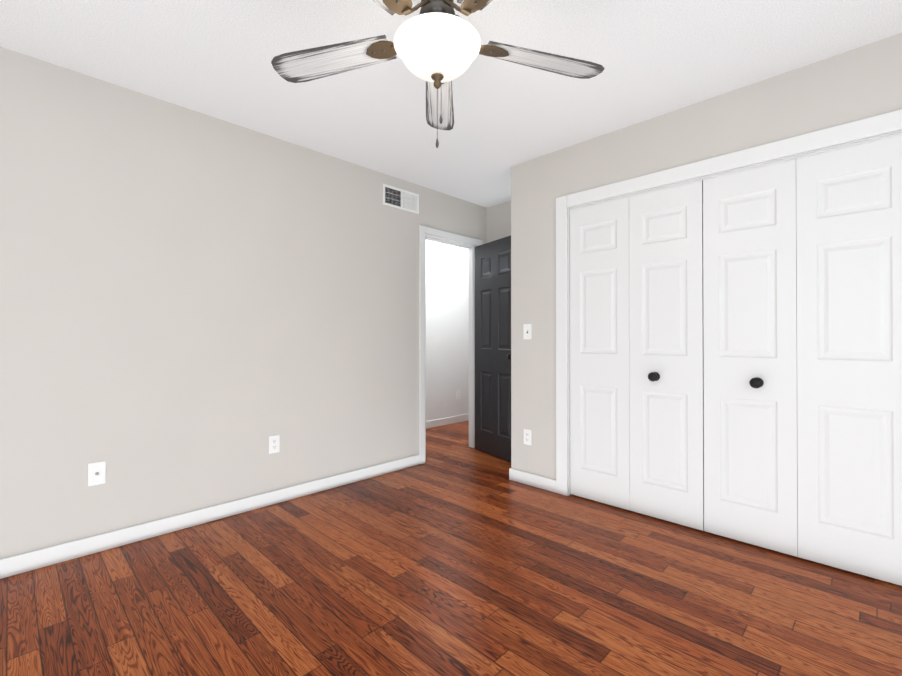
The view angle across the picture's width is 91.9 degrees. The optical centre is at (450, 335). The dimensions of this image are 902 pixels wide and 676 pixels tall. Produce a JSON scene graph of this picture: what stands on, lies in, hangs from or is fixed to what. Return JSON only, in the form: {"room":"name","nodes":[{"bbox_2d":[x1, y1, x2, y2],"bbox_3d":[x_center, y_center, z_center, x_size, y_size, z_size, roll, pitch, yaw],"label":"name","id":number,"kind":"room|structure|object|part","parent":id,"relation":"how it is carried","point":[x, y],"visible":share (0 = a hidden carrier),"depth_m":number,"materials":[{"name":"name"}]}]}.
{"room":"empty bedroom","nodes":[
{"label":"empty bedroom","id":0,"kind":"room"},
{"bbox_2d":[0,47,485,558],"bbox_3d":[-1.586,-0.106,2.560,0.100,2.440,5.650,0,0,45],"label":"wall","id":1,"kind":"structure","parent":0,"point":[197,309],"depth_m":2.51,"materials":[{"name":"paint"}]},
{"bbox_2d":[88,461,105,485],"bbox_3d":[-1.818,0.709,2.239,0.014,0.116,0.072,0,0,45],"label":"outlet plate","id":2,"kind":"object","parent":1,"relation":"attached to","point":[96,473],"visible":1,"depth_m":2.24,"materials":[{"name":"white plastic"}]},
{"bbox_2d":[0,454,419,578],"bbox_3d":[-1.891,1.068,2.161,0.017,0.088,4.603,0,0,45],"label":"baseboard","id":3,"kind":"structure","parent":1,"relation":"attached to","point":[32,560],"depth_m":2.49,"materials":[{"name":"white wood"}]},
{"bbox_2d":[269,435,279,453],"bbox_3d":[-1.173,0.721,2.896,0.009,0.116,0.072,0,0,45],"label":"outlet","id":4,"kind":"object","parent":1,"relation":"attached to","point":[274,443],"visible":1,"depth_m":2.89,"materials":[{"name":"white plastic"}]},
{"bbox_2d":[383,184,418,213],"bbox_3d":[-0.416,-1.150,3.674,0.010,0.170,0.385,0,0,45],"label":"air vent","id":5,"kind":"object","parent":1,"relation":"in","point":[402,199],"visible":1,"depth_m":3.66,"materials":[{"name":"white metal"}]},
{"bbox_2d":[419,225,481,463],"bbox_3d":[-0.023,0.080,4.145,0.136,2.087,0.837,0,0,45],"label":"door frame","id":6,"kind":"structure","parent":1,"relation":"attached to","point":[426,233],"depth_m":3.94,"materials":[{"name":"white wood"}]},
{"bbox_2d":[475,235,510,461],"bbox_3d":[0.419,0.115,4.044,0.155,1.995,0.685,0,0,-31],"label":"entry door","id":7,"kind":"structure","parent":1,"relation":"in","point":[493,348],"depth_m":4.05,"materials":[{"name":"black wood"}]},
{"bbox_2d":[426,240,468,420],"bbox_3d":[-0.611,-0.091,5.074,0.100,2.440,4.700,0,0,45],"label":"wall","id":8,"kind":"structure","parent":0,"point":[447,321],"depth_m":5.57,"materials":[{"name":"white paint"}]},
{"bbox_2d":[426,414,468,428],"bbox_3d":[-0.571,1.084,5.028,0.013,0.088,4.700,0,0,45],"label":"baseboard","id":9,"kind":"structure","parent":8,"relation":"attached to","point":[445,421],"depth_m":5.53,"materials":[{"name":"white wood"}]},
{"bbox_2d":[0,420,901,675],"bbox_3d":[0.436,1.140,1.963,5.950,0.060,7.850,0,0,45],"label":"floor","id":10,"kind":"structure","parent":0,"point":[454,554],"depth_m":1.85,"materials":[{"name":"brown wood"}]},
{"bbox_2d":[0,0,901,207],"bbox_3d":[0.436,-1.360,1.977,5.950,0.060,7.850,0,0,45],"label":"ceiling","id":11,"kind":"structure","parent":0,"point":[653,58],"depth_m":2.12,"materials":[{"name":"paint"}]},
{"bbox_2d":[271,0,603,147],"bbox_3d":[-0.046,-1.012,1.472,1.264,0.677,1.265,0,0,45],"label":"ceiling fan","id":12,"kind":"object","parent":11,"relation":"hanging from","point":[437,46],"visible":1,"depth_m":1.55,"materials":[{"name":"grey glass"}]},
{"bbox_3d":[-0.047,-0.958,1.510,0.302,0.116,0.302,0,0,45],"label":"globe","id":13,"kind":"part","parent":12,"relation":"part of","materials":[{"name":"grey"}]},
{"bbox_2d":[486,201,510,242],"bbox_3d":[2.064,-0.104,2.857,4.678,2.440,0.100,0,0,45],"label":"wall","id":14,"kind":"structure","parent":0,"point":[498,221],"depth_m":4.36,"materials":[{"name":"paint"}]},
{"bbox_2d":[511,33,901,479],"bbox_3d":[1.875,-0.109,2.078,3.852,2.440,0.100,0,0,45],"label":"wall","id":15,"kind":"structure","parent":0,"point":[861,82],"depth_m":2.75,"materials":[{"name":"paint"}]},
{"bbox_2d":[523,324,531,338],"bbox_3d":[0.573,-0.031,3.282,0.072,0.116,0.015,0,0,45],"label":"light switch","id":16,"kind":"object","parent":15,"relation":"attached to","point":[527,331],"visible":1,"depth_m":3.28,"materials":[{"name":"white plastic"}]},
{"bbox_2d":[524,429,531,444],"bbox_3d":[0.575,0.762,3.280,0.072,0.116,0.009,0,0,45],"label":"outlet","id":17,"kind":"object","parent":15,"relation":"attached to","point":[527,436],"visible":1,"depth_m":3.27,"materials":[{"name":"white plastic"}]},
{"bbox_2d":[509,468,555,492],"bbox_3d":[0.614,1.074,3.238,0.388,0.088,0.017,0,0,45],"label":"baseboard","id":18,"kind":"structure","parent":15,"relation":"attached to","point":[537,481],"depth_m":3.23,"materials":[{"name":"white wood"}]},
{"bbox_2d":[570,197,629,509],"bbox_3d":[0.993,0.113,2.922,0.415,1.987,0.032,0,0,45],"label":"closet door","id":19,"kind":"structure","parent":15,"relation":"in","point":[599,373],"depth_m":2.90,"materials":[{"name":"white wood"}]},
{"bbox_2d":[629,180,703,530],"bbox_3d":[1.269,0.111,2.608,0.415,1.987,0.092,0,0,45],"label":"closet door","id":20,"kind":"structure","parent":15,"relation":"in","point":[666,361],"depth_m":2.60,"materials":[{"name":"white wood"}]},
{"bbox_2d":[556,109,901,495],"bbox_3d":[1.446,0.063,2.489,1.859,2.100,0.116,0,0,45],"label":"trim","id":21,"kind":"structure","parent":15,"relation":"attached to","point":[871,127],"depth_m":2.66,"materials":[{"name":"white wood"}]},
{"bbox_2d":[703,159,797,556],"bbox_3d":[1.568,0.109,2.312,0.415,1.987,0.092,0,0,45],"label":"closet door","id":22,"kind":"structure","parent":15,"relation":"in","point":[750,353],"depth_m":2.31,"materials":[{"name":"white wood"}]},
{"bbox_2d":[796,135,901,585],"bbox_3d":[1.886,0.107,2.041,0.415,1.987,0.032,0,0,45],"label":"closet door","id":23,"kind":"structure","parent":15,"relation":"in","point":[849,313],"depth_m":2.04,"materials":[{"name":"white wood"}]}
]}

